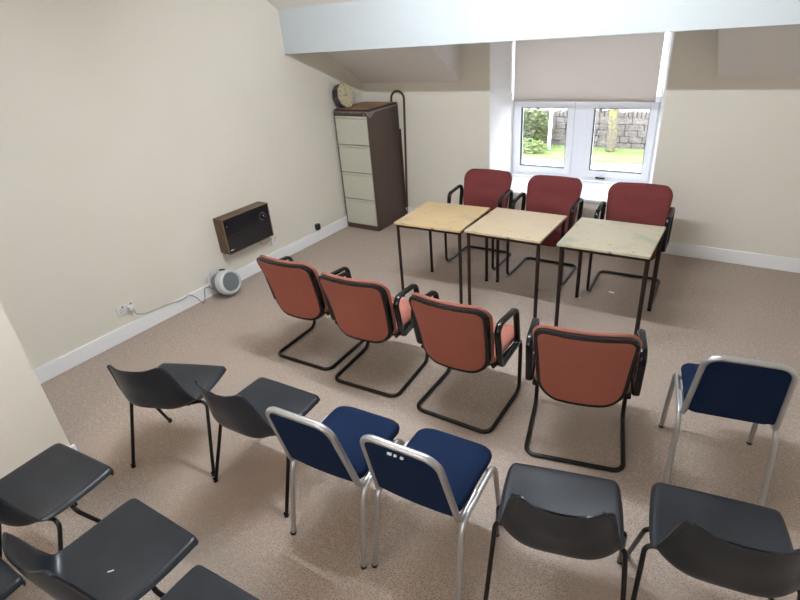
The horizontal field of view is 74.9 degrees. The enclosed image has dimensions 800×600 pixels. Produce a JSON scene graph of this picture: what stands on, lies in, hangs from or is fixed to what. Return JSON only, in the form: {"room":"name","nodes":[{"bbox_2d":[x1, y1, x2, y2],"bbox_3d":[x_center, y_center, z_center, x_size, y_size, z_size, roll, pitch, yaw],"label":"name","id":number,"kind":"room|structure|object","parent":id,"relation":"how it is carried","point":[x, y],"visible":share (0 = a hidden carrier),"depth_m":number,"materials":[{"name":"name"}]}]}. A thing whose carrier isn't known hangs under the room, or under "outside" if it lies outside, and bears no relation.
{"room":"meeting room","nodes":[
{"label":"meeting room","id":0,"kind":"room"},
{"bbox_2d":[0,303,69,478],"bbox_3d":[-3.046,0.013,1.868,1.072,2.910,2.200,14,33,32],"label":"wall","id":1,"kind":"structure","parent":0,"point":[29,425],"depth_m":2.73,"materials":[{"name":"beige paint"}]},
{"bbox_2d":[0,0,363,369],"bbox_3d":[-2.405,-1.039,3.684,0.200,3.220,6.800,14,33,32],"label":"wall","id":2,"kind":"structure","parent":0,"point":[127,127],"depth_m":4.07,"materials":[{"name":"beige paint"}]},
{"bbox_2d":[115,301,133,317],"bbox_3d":[-2.216,0.073,4.214,0.013,0.086,0.148,14,33,32],"label":"double socket","id":3,"kind":"object","parent":2,"relation":"attached to","point":[122,310],"visible":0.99,"depth_m":4.20,"materials":[{"name":"white plastic"}]},
{"bbox_2d":[34,216,347,383],"bbox_3d":[-1.538,-0.265,5.148,0.018,0.122,4.400,14,33,32],"label":"baseboard","id":4,"kind":"structure","parent":2,"relation":"attached to","point":[58,366],"depth_m":4.42,"materials":[{"name":"white paint"}]},
{"bbox_2d":[213,201,273,254],"bbox_3d":[-1.455,-0.658,5.008,0.142,0.435,0.607,14,33,32],"label":"wall heater","id":5,"kind":"object","parent":2,"relation":"attached to","point":[239,229],"visible":1,"depth_m":4.89,"materials":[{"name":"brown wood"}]},
{"bbox_2d":[270,235,277,245],"bbox_3d":[-1.299,-0.614,5.396,0.013,0.086,0.086,14,33,32],"label":"wall socket","id":6,"kind":"object","parent":2,"relation":"attached to","point":[274,240],"visible":1,"depth_m":5.39,"materials":[{"name":"white plastic"}]},
{"bbox_2d":[278,0,799,53],"bbox_3d":[1.055,-2.059,3.595,5.200,0.464,0.107,14,33,32],"label":"beam","id":7,"kind":"structure","parent":2,"relation":"attached to","point":[359,24],"depth_m":3.79,"materials":[{"name":"grey paint"}]},
{"bbox_3d":[-0.945,-0.827,5.871,0.013,0.086,0.086,14,33,32],"label":"wall socket","id":8,"kind":"object","parent":2,"relation":"attached to","visible":0},
{"bbox_2d":[315,223,320,229],"bbox_3d":[-0.922,-0.821,5.857,0.048,0.068,0.052,14,33,32],"label":"power adapter","id":9,"kind":"object","parent":8,"relation":"attached to","point":[317,226],"visible":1,"depth_m":5.84,"materials":[{"name":"black plastic"}]},
{"bbox_2d":[2,224,799,599],"bbox_3d":[-0.026,0.860,3.027,5.600,0.120,6.900,14,33,32],"label":"floor","id":10,"kind":"structure","parent":0,"point":[701,309],"depth_m":3.07,"materials":[{"name":"beige carpet"}]},
{"bbox_2d":[0,557,25,599],"bbox_3d":[-1.671,1.138,1.872,0.548,0.712,0.469,12,32,29],"label":"shell chair","id":11,"kind":"object","parent":10,"relation":"on","point":[11,580],"visible":1,"depth_m":1.90,"materials":[{"name":"black plastic"}]},
{"bbox_2d":[0,443,113,557],"bbox_3d":[-1.595,0.893,2.325,0.548,0.712,0.469,10,31,26],"label":"shell chair","id":12,"kind":"object","parent":10,"relation":"on","point":[53,481],"visible":0.99,"depth_m":2.32,"materials":[{"name":"black plastic"}]},
{"bbox_2d":[2,498,198,599],"bbox_3d":[-1.070,1.034,1.973,0.548,0.712,0.469,13,32,30],"label":"shell chair","id":13,"kind":"object","parent":10,"relation":"on","point":[128,552],"visible":0.99,"depth_m":1.94,"materials":[{"name":"black plastic"}]},
{"bbox_2d":[107,363,226,476],"bbox_3d":[-1.259,0.550,2.921,0.548,0.712,0.469,1,28,12],"label":"shell chair","id":14,"kind":"object","parent":10,"relation":"on","point":[168,385],"visible":0.96,"depth_m":2.72,"materials":[{"name":"plastic"}]},
{"bbox_2d":[127,269,240,314],"bbox_3d":[-1.832,-0.017,4.569,0.269,0.269,0.982,14,33,32],"label":"heater","id":15,"kind":"object","parent":10,"relation":"on","point":[226,282],"visible":1,"depth_m":4.75,"materials":[{"name":"grey plastic"}]},
{"bbox_2d":[223,273,238,290],"bbox_3d":[-1.547,-0.166,4.773,0.057,0.168,0.170,14,33,32],"label":"grille","id":16,"kind":"object","parent":15,"relation":"attached to","point":[230,280],"depth_m":4.77,"materials":[{"name":"grey plastic"}]},
{"bbox_2d":[160,565,259,599],"bbox_3d":[-0.668,1.159,1.670,0.548,0.712,0.469,11,32,28],"label":"shell chair","id":17,"kind":"object","parent":10,"relation":"on","point":[199,583],"visible":1,"depth_m":1.81,"materials":[{"name":"black plastic"}]},
{"bbox_2d":[195,377,319,517],"bbox_3d":[-0.709,0.626,2.686,0.548,0.712,0.469,12,32,28],"label":"shell chair","id":18,"kind":"object","parent":10,"relation":"on","point":[243,413],"visible":0.93,"depth_m":2.58,"materials":[{"name":"black plastic"}]},
{"bbox_2d":[256,255,363,370],"bbox_3d":[-0.623,-0.004,3.745,0.552,0.826,0.575,12,32,29],"label":"chair","id":19,"kind":"object","parent":10,"relation":"on","point":[296,288],"visible":0.79,"depth_m":3.49,"materials":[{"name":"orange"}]},
{"bbox_2d":[265,406,404,569],"bbox_3d":[-0.254,0.690,2.389,0.451,0.808,0.525,11,32,28],"label":"chair","id":20,"kind":"object","parent":10,"relation":"on","point":[331,445],"visible":0.95,"depth_m":2.22,"materials":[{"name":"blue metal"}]},
{"bbox_2d":[333,105,405,231],"bbox_3d":[-0.333,-1.542,6.080,0.471,1.325,0.579,14,33,32],"label":"filing cabinet","id":21,"kind":"object","parent":10,"relation":"on","point":[369,149],"visible":0.99,"depth_m":5.90,"materials":[{"name":"brown metal"}]},
{"bbox_2d":[333,103,397,117],"bbox_3d":[-0.378,-2.099,5.783,0.480,0.070,0.581,14,33,32],"label":"plastic sheet","id":22,"kind":"object","parent":21,"relation":"on","point":[370,113],"visible":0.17,"depth_m":5.57,"materials":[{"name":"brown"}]},
{"bbox_2d":[334,102,396,110],"bbox_3d":[-0.380,-2.144,5.772,0.463,0.018,0.553,14,33,32],"label":"framed board","id":23,"kind":"object","parent":22,"relation":"on","point":[363,106],"visible":0.94,"depth_m":5.68,"materials":[{"name":"brown wood"}]},
{"bbox_2d":[332,82,353,107],"bbox_3d":[-0.620,-2.226,5.683,0.141,0.261,0.270,14,33,32],"label":"wall clock","id":24,"kind":"object","parent":23,"relation":"on","point":[342,93],"visible":1,"depth_m":5.63,"materials":[{"name":"grey"}]},
{"bbox_2d":[318,272,428,397],"bbox_3d":[-0.161,0.127,3.422,0.552,0.826,0.575,11,32,27],"label":"chair","id":25,"kind":"object","parent":10,"relation":"on","point":[366,311],"visible":0.94,"depth_m":3.18,"materials":[{"name":"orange fabric"}]},
{"bbox_2d":[390,90,407,214],"bbox_3d":[0.019,-1.693,6.144,0.197,1.456,0.028,14,33,32],"label":"frame","id":26,"kind":"object","parent":10,"relation":"on","point":[405,184],"visible":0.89,"depth_m":6.11,"materials":[{"name":"brown metal"}]},
{"bbox_2d":[360,428,500,599],"bbox_3d":[0.144,0.756,2.199,0.451,0.808,0.529,12,32,28],"label":"chair","id":27,"kind":"object","parent":10,"relation":"on","point":[436,470],"visible":0.98,"depth_m":2.04,"materials":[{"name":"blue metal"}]},
{"bbox_2d":[394,201,489,303],"bbox_3d":[0.381,-0.406,4.497,0.598,0.684,0.590,12,32,29],"label":"exam table","id":28,"kind":"object","parent":10,"relation":"on","point":[448,218],"visible":0.89,"depth_m":4.30,"materials":[{"name":"beige wood"}]},
{"bbox_2d":[409,290,522,433],"bbox_3d":[0.391,0.264,3.072,0.552,0.826,0.575,13,33,31],"label":"chair","id":29,"kind":"object","parent":10,"relation":"on","point":[459,337],"visible":1,"depth_m":2.85,"materials":[{"name":"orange fabric"}]},
{"bbox_2d":[444,169,512,269],"bbox_3d":[0.757,-0.774,4.981,0.552,0.826,0.575,14,33,31],"label":"chair","id":30,"kind":"object","parent":10,"relation":"on","point":[490,188],"visible":0.5,"depth_m":4.99,"materials":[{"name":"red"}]},
{"bbox_2d":[464,207,566,317],"bbox_3d":[0.927,-0.295,4.197,0.598,0.684,0.590,14,33,32],"label":"exam table","id":31,"kind":"object","parent":10,"relation":"on","point":[511,225],"visible":0.79,"depth_m":3.99,"materials":[{"name":"beige wood"}]},
{"bbox_2d":[506,175,583,284],"bbox_3d":[1.278,-0.623,4.610,0.552,0.826,0.575,14,33,31],"label":"chair","id":32,"kind":"object","parent":10,"relation":"on","point":[558,195],"visible":0.58,"depth_m":4.60,"materials":[{"name":"red fabric"}]},
{"bbox_2d":[483,463,627,599],"bbox_3d":[0.607,0.875,2.000,0.548,0.712,0.469,5,29,18],"label":"shell chair","id":33,"kind":"object","parent":10,"relation":"on","point":[559,512],"visible":1,"depth_m":1.89,"materials":[{"name":"black plastic"}]},
{"bbox_2d":[524,318,647,471],"bbox_3d":[0.952,0.393,2.736,0.552,0.826,0.575,6,30,20],"label":"chair","id":34,"kind":"object","parent":10,"relation":"on","point":[570,366],"visible":1,"depth_m":2.49,"materials":[{"name":"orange fabric"}]},
{"bbox_2d":[554,217,665,334],"bbox_3d":[1.522,-0.155,3.835,0.600,0.684,0.590,13,33,31],"label":"exam table","id":35,"kind":"object","parent":10,"relation":"on","point":[635,241],"visible":0.88,"depth_m":3.65,"materials":[{"name":"beige wood"}]},
{"bbox_2d":[586,182,674,300],"bbox_3d":[1.864,-0.474,4.232,0.552,0.826,0.575,12,32,29],"label":"chair","id":36,"kind":"object","parent":10,"relation":"on","point":[630,202],"visible":0.45,"depth_m":4.23,"materials":[{"name":"red fabric"}]},
{"bbox_2d":[627,482,799,599],"bbox_3d":[1.119,0.912,1.845,0.548,0.712,0.469,8,30,23],"label":"shell chair","id":37,"kind":"object","parent":10,"relation":"on","point":[732,544],"visible":0.99,"depth_m":1.76,"materials":[{"name":"black plastic"}]},
{"bbox_2d":[658,355,798,506],"bbox_3d":[1.543,0.483,2.487,0.451,0.808,0.525,8,30,22],"label":"chair","id":38,"kind":"object","parent":10,"relation":"on","point":[757,392],"visible":1,"depth_m":2.24,"materials":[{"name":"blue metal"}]},
{"bbox_2d":[267,0,799,82],"bbox_3d":[-0.201,-1.169,1.958,5.400,1.400,6.900,14,33,32],"label":"ceiling","id":39,"kind":"structure","parent":0,"point":[765,51],"depth_m":4.61,"materials":[{"name":"white paint"}]},
{"bbox_2d":[363,29,799,258],"bbox_3d":[1.956,-1.826,5.109,5.600,2.620,0.760,14,33,32],"label":"wall","id":40,"kind":"structure","parent":0,"point":[728,153],"depth_m":4.46,"materials":[{"name":"beige paint"}]},
{"bbox_2d":[489,32,674,183],"bbox_3d":[1.760,-1.863,5.142,1.626,1.555,0.620,14,33,32],"label":"trim","id":41,"kind":"structure","parent":40,"relation":"attached to","point":[502,56],"depth_m":5.48,"materials":[{"name":"white paint"}]},
{"bbox_2d":[511,32,671,203],"bbox_3d":[1.771,-1.862,5.163,1.624,1.577,0.718,14,33,32],"label":"window","id":42,"kind":"structure","parent":40,"relation":"in","point":[580,125],"depth_m":5.51,"materials":[{"name":"white plastic"}]},
{"bbox_2d":[511,32,664,101],"bbox_3d":[1.804,-2.343,5.178,1.465,0.716,0.057,14,33,32],"label":"roller blind","id":43,"kind":"object","parent":42,"relation":"attached to","point":[611,68],"visible":0.78,"depth_m":5.16,"materials":[{"name":"grey fabric"}]},
{"bbox_2d":[408,207,799,272],"bbox_3d":[1.832,-0.663,5.352,5.182,0.122,0.018,14,33,32],"label":"baseboard","id":44,"kind":"structure","parent":40,"relation":"attached to","point":[788,264],"depth_m":4.63,"materials":[{"name":"white paint"}]},
{"bbox_2d":[522,144,643,164],"bbox_3d":[6.228,-4.919,17.529,26.000,0.040,1.880,14,33,32],"label":"grass verge","id":45,"kind":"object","parent":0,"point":[599,154],"visible":0.1,"depth_m":17.24,"materials":[{"name":"green plant"}]},
{"bbox_2d":[522,138,548,153],"bbox_3d":[4.234,-5.415,18.180,2.042,0.513,0.741,14,33,32],"label":"shrub","id":46,"kind":"object","parent":45,"relation":"on","point":[527,145],"visible":0.47,"depth_m":17.89,"materials":[{"name":"green plant"}]},
{"bbox_2d":[523,108,553,143],"bbox_3d":[4.481,-6.223,18.670,2.082,1.450,0.932,14,33,32],"label":"shrub","id":47,"kind":"object","parent":45,"relation":"on","point":[528,129],"visible":0.54,"depth_m":18.35,"materials":[{"name":"green plant"}]},
{"bbox_2d":[547,108,552,149],"bbox_3d":[5.024,-7.212,17.204,0.170,4.433,0.134,14,33,32],"label":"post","id":48,"kind":"object","parent":45,"relation":"on","point":[551,109],"visible":0.33,"depth_m":17.83,"materials":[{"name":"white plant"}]},
{"bbox_2d":[605,109,619,151],"bbox_3d":[7.106,-7.624,16.223,3.101,5.780,2.736,14,33,32],"label":"tree","id":49,"kind":"object","parent":45,"relation":"on","point":[614,113],"visible":0.34,"depth_m":17.03,"materials":[{"name":"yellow plant"}]},
{"bbox_2d":[524,108,648,148],"bbox_3d":[7.068,-5.881,17.928,26.578,1.240,0.400,14,33,32],"label":"stone wall","id":50,"kind":"structure","parent":0,"point":[632,125],"depth_m":17.65,"materials":[{"name":"grey stone"}]},
{"bbox_2d":[522,83,661,171],"bbox_3d":[16.791,-11.972,29.552,80.000,0.300,59.200,14,33,32],"label":"sky","id":51,"kind":"structure","parent":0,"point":[525,160],"depth_m":16.70,"materials":[{"name":"grey"}]},
{"bbox_2d":[658,32,669,82],"bbox_3d":[15.459,-19.032,34.239,30.600,8.000,8.800,14,33,32],"label":"cottage","id":52,"kind":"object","parent":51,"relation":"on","point":[666,39],"visible":0.02,"depth_m":31.13,"materials":[{"name":"white paint"}]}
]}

